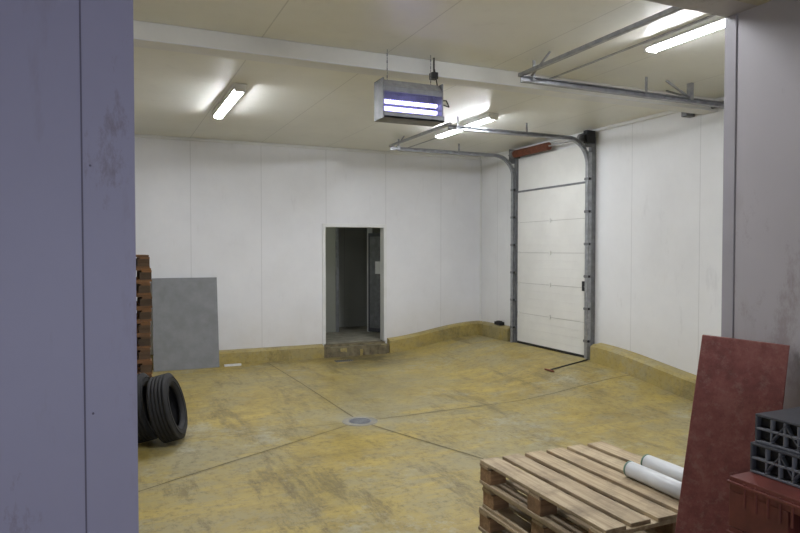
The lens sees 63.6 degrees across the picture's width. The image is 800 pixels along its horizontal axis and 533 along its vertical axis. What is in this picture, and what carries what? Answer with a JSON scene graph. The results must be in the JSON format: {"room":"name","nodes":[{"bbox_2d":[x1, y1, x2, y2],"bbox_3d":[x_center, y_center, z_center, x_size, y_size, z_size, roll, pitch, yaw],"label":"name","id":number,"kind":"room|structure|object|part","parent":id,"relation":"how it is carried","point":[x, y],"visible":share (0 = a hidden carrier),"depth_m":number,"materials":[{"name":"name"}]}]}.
{"room":"warehouse","nodes":[
{"label":"warehouse","id":0,"kind":"room"},
{"bbox_2d":[135,137,479,354],"bbox_3d":[-2.647,-0.150,10.952,9.550,3.900,0.150,-1,2,-24],"label":"wall","id":1,"kind":"structure","parent":0,"point":[250,218],"depth_m":11.22,"materials":[{"name":"paint"}]},
{"bbox_2d":[150,344,323,369],"bbox_3d":[-4.109,1.550,10.185,6.020,0.280,0.130,-1,2,-24],"label":"baseboard","id":2,"kind":"structure","parent":1,"relation":"attached to","point":[298,352],"depth_m":10.98,"materials":[{"name":"yellow concrete"}]},
{"bbox_2d":[135,134,480,159],"bbox_3d":[-2.632,-2.072,10.808,9.300,0.050,0.035,-1,2,-24],"label":"trim","id":3,"kind":"structure","parent":1,"relation":"attached to","point":[136,135],"depth_m":11.18,"materials":[{"name":"white metal"}]},
{"bbox_2d":[322,223,386,343],"bbox_3d":[-0.846,0.304,11.774,1.240,2.150,0.180,-1,2,-24],"label":"trim","id":4,"kind":"structure","parent":1,"relation":"attached to","point":[383,228],"depth_m":11.91,"materials":[{"name":"white metal"}]},
{"bbox_2d":[387,321,481,352],"bbox_3d":[0.708,1.357,12.345,2.020,0.545,0.130,-1,2,-24],"label":"baseboard","id":5,"kind":"structure","parent":1,"relation":"attached to","point":[447,332],"depth_m":12.24,"materials":[{"name":"yellow concrete"}]},
{"bbox_2d":[480,160,481,320],"bbox_3d":[1.595,-0.471,12.752,0.030,3.250,0.030,-1,2,-24],"label":"trim","id":6,"kind":"structure","parent":1,"relation":"attached to","point":[480,160],"depth_m":12.73,"materials":[{"name":"white metal"}]},
{"bbox_2d":[326,227,379,332],"bbox_3d":[-1.155,0.049,12.944,3.900,2.600,2.250,-1,2,-24],"label":"wall","id":7,"kind":"structure","parent":0,"point":[346,248],"depth_m":14.06,"materials":[{"name":"metal"}]},
{"bbox_2d":[368,233,379,331],"bbox_3d":[-0.324,0.331,12.879,0.850,2.000,0.115,1,2,38],"label":"leaf","id":8,"kind":"object","parent":7,"relation":"attached to","point":[373,238],"depth_m":13.04,"materials":[{"name":"grey plastic"}]},
{"bbox_3d":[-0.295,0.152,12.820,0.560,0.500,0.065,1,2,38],"label":"handle","id":9,"kind":"part","parent":8,"relation":"part of","materials":[{"name":"grey metal"}]},
{"bbox_2d":[326,326,381,343],"bbox_3d":[-1.155,1.398,12.979,3.900,0.100,2.250,-1,2,-24],"label":"floor","id":10,"kind":"structure","parent":0,"point":[356,333],"depth_m":12.68,"materials":[{"name":"grey concrete"}]},
{"bbox_2d":[0,0,757,532],"bbox_3d":[1.073,0.063,2.615,9.300,3.900,0.153,-1,2,-24],"label":"door frame","id":11,"kind":"structure","parent":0,"point":[69,417],"depth_m":1.67,"materials":[{"name":"grey metal"}]},
{"bbox_2d":[721,14,736,337],"bbox_3d":[1.442,0.357,2.845,0.006,2.900,0.059,-1,2,-24],"label":"trim","id":12,"kind":"structure","parent":11,"relation":"attached to","point":[730,71],"depth_m":2.82,"materials":[{"name":"grey metal"}]},
{"bbox_2d":[138,335,692,532],"bbox_3d":[0.374,1.685,4.214,9.500,0.265,14.900,-1,2,-24],"label":"floor","id":13,"kind":"structure","parent":0,"point":[266,447],"depth_m":6.68,"materials":[{"name":"yellow concrete"}]},
{"bbox_2d":[136,255,151,377],"bbox_3d":[-3.379,0.797,7.050,1.226,1.845,0.828,-1,2,-24],"label":"pallet stack","id":14,"kind":"object","parent":13,"relation":"on","point":[143,279],"visible":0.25,"depth_m":6.90,"materials":[{"name":"brown wood"}]},
{"bbox_2d":[137,373,157,442],"bbox_3d":[-2.541,1.390,6.351,0.348,0.679,0.673,0,1,0],"label":"tyre","id":15,"kind":"object","parent":13,"relation":"on","point":[146,432],"visible":0.35,"depth_m":6.14,"materials":[{"name":"rubber"}]},
{"bbox_2d":[146,373,187,442],"bbox_3d":[-2.290,1.390,6.354,0.348,0.679,0.673,0,1,0],"label":"tyre","id":16,"kind":"object","parent":13,"relation":"on","point":[165,401],"visible":1,"depth_m":6.14,"materials":[{"name":"rubber"}]},
{"bbox_2d":[152,277,218,371],"bbox_3d":[-3.434,0.910,10.351,1.000,1.450,0.249,-1,2,-24],"label":"panel","id":17,"kind":"object","parent":13,"relation":"on","point":[184,310],"visible":0.87,"depth_m":10.34,"materials":[{"name":"grey metal"}]},
{"bbox_2d":[224,363,240,366],"bbox_3d":[-2.743,1.615,10.576,0.270,0.030,0.060,-1,2,-24],"label":"wood offcut","id":18,"kind":"object","parent":13,"relation":"on","point":[237,364],"visible":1,"depth_m":10.54,"materials":[{"name":"white wood"}]},
{"bbox_2d":[334,359,352,361],"bbox_3d":[-0.965,1.612,11.046,0.300,0.012,0.140,-1,2,-24],"label":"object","id":19,"kind":"structure","parent":13,"relation":"on","point":[347,359],"depth_m":11.03,"materials":[{"name":"concrete"}]},
{"bbox_2d":[324,343,388,357],"bbox_3d":[-0.787,1.548,11.662,1.250,0.269,0.158,-1,2,-24],"label":"step","id":20,"kind":"structure","parent":13,"relation":"attached to","point":[369,349],"depth_m":11.61,"materials":[{"name":"concrete"}]},
{"bbox_2d":[342,416,377,425],"bbox_3d":[-0.450,1.739,7.245,0.400,0.023,0.400,-1,2,-24],"label":"floor drain","id":21,"kind":"object","parent":13,"relation":"on","point":[359,420],"visible":1,"depth_m":7.22,"materials":[{"name":"metal"}]},
{"bbox_2d":[389,116,587,358],"bbox_3d":[1.347,-0.350,10.155,2.428,3.480,2.050,-1,2,-24],"label":"tracks","id":22,"kind":"object","parent":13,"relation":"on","point":[457,127],"visible":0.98,"depth_m":9.78,"materials":[{"name":"metal"}]},
{"bbox_2d":[544,359,587,371],"bbox_3d":[2.487,1.446,9.435,0.764,0.110,0.200,-1,2,-24],"label":"squeegee","id":23,"kind":"object","parent":13,"relation":"on","point":[552,369],"visible":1,"depth_m":9.39,"materials":[{"name":"black plastic"}]},
{"bbox_2d":[675,334,789,532],"bbox_3d":[1.228,1.067,2.483,0.318,1.540,0.613,1,2,45],"label":"leaning board","id":24,"kind":"object","parent":13,"relation":"on","point":[737,380],"visible":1,"depth_m":2.58,"materials":[{"name":"red wood"}]},
{"bbox_2d":[726,471,799,532],"bbox_3d":[1.536,1.272,1.834,0.601,1.160,0.926,-1,2,-24],"label":"crate","id":25,"kind":"object","parent":13,"relation":"on","point":[758,503],"visible":0.97,"depth_m":2.02,"materials":[{"name":"red plastic"}]},
{"bbox_2d":[750,407,799,487],"bbox_3d":[1.566,0.593,1.843,0.485,0.194,0.880,-1,2,-24],"label":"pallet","id":26,"kind":"object","parent":25,"relation":"on","point":[775,450],"visible":1,"depth_m":2.09,"materials":[{"name":"grey plastic"}]},
{"bbox_3d":[1.178,1.731,3.721,0.967,0.148,1.120,-1,2,-24],"label":"wooden pallet","id":27,"kind":"object","parent":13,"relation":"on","visible":0},
{"bbox_2d":[478,503,588,532],"bbox_3d":[1.162,1.582,3.732,0.971,0.148,1.120,-1,2,-24],"label":"wooden pallet","id":28,"kind":"object","parent":27,"relation":"on","point":[489,523],"visible":0.2,"depth_m":3.95,"materials":[{"name":"brown wood"}]},
{"bbox_2d":[482,467,666,532],"bbox_3d":[1.183,1.434,3.711,0.972,0.148,1.120,-1,2,-24],"label":"wooden pallet","id":29,"kind":"object","parent":28,"relation":"on","point":[494,503],"visible":0.23,"depth_m":3.77,"materials":[{"name":"brown wood"}]},
{"bbox_2d":[479,441,678,532],"bbox_3d":[1.167,1.286,3.716,0.970,0.148,1.120,-1,2,-24],"label":"wooden pallet","id":30,"kind":"object","parent":29,"relation":"on","point":[601,493],"visible":0.74,"depth_m":3.57,"materials":[{"name":"brown wood"}]},
{"bbox_2d":[623,461,681,498],"bbox_3d":[1.421,1.172,3.493,0.092,0.091,0.503,-1,2,-23],"label":"roll","id":31,"kind":"object","parent":30,"relation":"on","point":[670,486],"visible":0.56,"depth_m":3.51,"materials":[{"name":"white plastic"}]},
{"bbox_2d":[641,454,683,481],"bbox_3d":[1.565,1.169,3.623,0.091,0.091,0.482,-1,2,-24],"label":"roll","id":32,"kind":"object","parent":30,"relation":"on","point":[674,471],"visible":0.42,"depth_m":3.68,"materials":[{"name":"white plastic"}]},
{"bbox_2d":[133,0,724,156],"bbox_3d":[-0.788,-2.042,6.705,9.500,0.100,9.230,-1,2,-24],"label":"ceiling","id":33,"kind":"structure","parent":0,"point":[176,94],"depth_m":6.33,"materials":[{"name":"paint"}]},
{"bbox_2d":[212,83,246,118],"bbox_3d":[-2.075,-1.976,7.790,0.150,0.088,1.620,-1,2,-24],"label":"fluorescent ceiling light","id":34,"kind":"object","parent":33,"relation":"attached to","point":[236,90],"visible":1,"depth_m":7.54,"materials":[{"name":"white plastic"}]},
{"bbox_2d":[214,90,242,117],"bbox_3d":[-2.075,-1.955,7.791,0.110,0.040,1.540,-1,2,-24],"label":"diffuser","id":35,"kind":"object","parent":34,"relation":"attached to","point":[231,96],"depth_m":7.70,"materials":[{"name":"white plastic"}]},
{"bbox_2d":[374,49,448,126],"bbox_3d":[0.139,-1.645,5.926,0.745,0.655,0.290,-1,2,-24],"label":"lamp","id":36,"kind":"object","parent":33,"relation":"hanging from","point":[397,102],"visible":1,"depth_m":5.84,"materials":[{"name":"metal"}]},
{"bbox_2d":[384,91,441,115],"bbox_3d":[0.120,-1.469,5.795,0.600,0.200,0.006,-1,2,-24],"label":"grille","id":37,"kind":"object","parent":36,"relation":"attached to","point":[428,93],"depth_m":5.79,"materials":[{"name":"metal"}]},
{"bbox_2d":[133,20,717,114],"bbox_3d":[-0.448,-1.895,5.952,9.300,0.155,0.210,-1,2,-24],"label":"ceiling beam","id":38,"kind":"structure","parent":33,"relation":"attached to","point":[149,35],"depth_m":5.91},
{"bbox_2d":[434,128,459,138],"bbox_3d":[0.643,-2.023,9.615,0.338,0.088,0.792,-1,2,-24],"label":"fluorescent ceiling light","id":39,"kind":"object","parent":33,"relation":"attached to","point":[444,131],"depth_m":9.75,"materials":[{"name":"white plastic"}]},
{"bbox_2d":[456,113,498,126],"bbox_3d":[1.092,-1.997,8.607,0.334,0.088,0.888,-1,2,-24],"label":"fluorescent ceiling light","id":40,"kind":"object","parent":33,"relation":"attached to","point":[481,119],"depth_m":8.78,"materials":[{"name":"white plastic"}]},
{"bbox_2d":[436,118,492,137],"bbox_3d":[0.919,-1.994,9.300,0.110,0.040,1.540,-1,2,-24],"label":"diffuser","id":41,"kind":"object","parent":40,"relation":"attached to","point":[473,122],"depth_m":9.06,"materials":[{"name":"white plastic"}]},
{"bbox_2d":[518,6,723,108],"bbox_3d":[2.962,-0.119,5.836,3.028,3.720,2.200,-1,2,-24],"label":"tracks","id":42,"kind":"object","parent":33,"relation":"hanging from","point":[532,79],"visible":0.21,"depth_m":6.17,"materials":[{"name":"metal"}]},
{"bbox_2d":[643,16,725,53],"bbox_3d":[2.533,-1.903,4.928,0.150,0.088,1.670,-1,2,-24],"label":"fluorescent ceiling light","id":43,"kind":"object","parent":33,"relation":"attached to","point":[714,23],"visible":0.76,"depth_m":5.27,"materials":[{"name":"white plastic"}]},
{"bbox_2d":[666,80,723,117],"bbox_3d":[3.259,-1.919,7.514,1.256,0.193,0.840,-1,2,-24],"label":"brace","id":44,"kind":"object","parent":33,"relation":"attached to","point":[690,86],"visible":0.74,"depth_m":7.03,"materials":[{"name":"metal"}]},
{"bbox_2d":[481,108,723,374],"bbox_3d":[3.511,-0.093,8.716,0.150,3.900,9.180,-1,2,-24],"label":"wall","id":45,"kind":"structure","parent":0,"point":[659,219],"depth_m":8.75,"materials":[{"name":"white paint"}]},
{"bbox_2d":[478,321,509,340],"bbox_3d":[1.803,1.243,12.210,0.130,0.310,1.010,-1,2,-24],"label":"baseboard","id":46,"kind":"structure","parent":45,"relation":"attached to","point":[488,329],"depth_m":12.12,"materials":[{"name":"yellow concrete"}]},
{"bbox_2d":[494,320,503,324],"bbox_3d":[1.858,1.054,12.071,0.100,0.075,0.200,-1,2,-24],"label":"box","id":47,"kind":"object","parent":46,"relation":"on","point":[498,322],"visible":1,"depth_m":12.01,"materials":[{"name":"black plastic"}]},
{"bbox_2d":[517,184,584,357],"bbox_3d":[2.504,0.057,10.685,0.068,2.700,1.870,-1,2,-24],"label":"garage door","id":48,"kind":"structure","parent":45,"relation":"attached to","point":[551,221],"depth_m":10.62,"materials":[{"name":"white metal"}]},
{"bbox_2d":[582,281,584,290],"bbox_3d":[2.836,0.303,9.848,0.042,0.150,0.160,-1,2,-24],"label":"latch","id":49,"kind":"object","parent":48,"relation":"attached to","point":[583,282],"visible":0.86,"depth_m":9.88,"materials":[{"name":"black plastic"}]},
{"bbox_2d":[508,130,595,158],"bbox_3d":[2.388,-1.956,10.570,0.200,0.190,2.150,-1,2,-24],"label":"shaft","id":50,"kind":"object","parent":45,"relation":"attached to","point":[588,136],"visible":1,"depth_m":10.51,"materials":[{"name":"metal"}]},
{"bbox_2d":[509,141,595,359],"bbox_3d":[2.447,-0.328,10.649,0.198,3.470,2.080,-1,2,-24],"label":"frame","id":51,"kind":"object","parent":45,"relation":"attached to","point":[590,340],"visible":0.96,"depth_m":9.75,"materials":[{"name":"metal"}]},
{"bbox_2d":[517,144,588,192],"bbox_3d":[2.505,-1.593,10.643,0.066,0.600,1.870,-1,2,-24],"label":"door","id":52,"kind":"structure","parent":45,"relation":"in","point":[563,167],"depth_m":10.61,"materials":[{"name":"metal"}]},
{"bbox_2d":[587,155,588,314],"bbox_3d":[2.822,-0.487,9.668,0.024,2.560,0.029,-1,2,-24],"label":"pull chain","id":53,"kind":"object","parent":45,"relation":"hanging from","point":[588,155],"visible":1,"depth_m":9.66,"materials":[{"name":"metal"}]},
{"bbox_2d":[481,97,723,159],"bbox_3d":[3.434,-2.016,8.613,0.035,0.050,8.945,-1,2,-24],"label":"trim","id":54,"kind":"structure","parent":45,"relation":"attached to","point":[721,99],"depth_m":9.24,"materials":[{"name":"grey metal"}]},
{"bbox_2d":[590,343,696,400],"bbox_3d":[3.364,1.442,8.656,0.200,0.543,2.160,-1,2,-24],"label":"baseboard","id":55,"kind":"structure","parent":45,"relation":"attached to","point":[679,382],"depth_m":8.63,"materials":[{"name":"yellow concrete"}]},
{"bbox_2d":[735,0,771,5],"bbox_3d":[0.280,-1.050,-0.796,5.280,0.100,5.369,-1,2,-24],"label":"ceiling","id":56,"kind":"structure","parent":0,"point":[754,2],"depth_m":2.65,"materials":[{"name":"white paint"}]},
{"bbox_2d":[753,0,799,408],"bbox_3d":[2.651,0.472,0.310,0.120,3.200,5.370,-1,2,-24],"label":"wall","id":57,"kind":"structure","parent":0,"point":[776,319],"depth_m":2.62,"materials":[{"name":"grey paint"}]}
]}

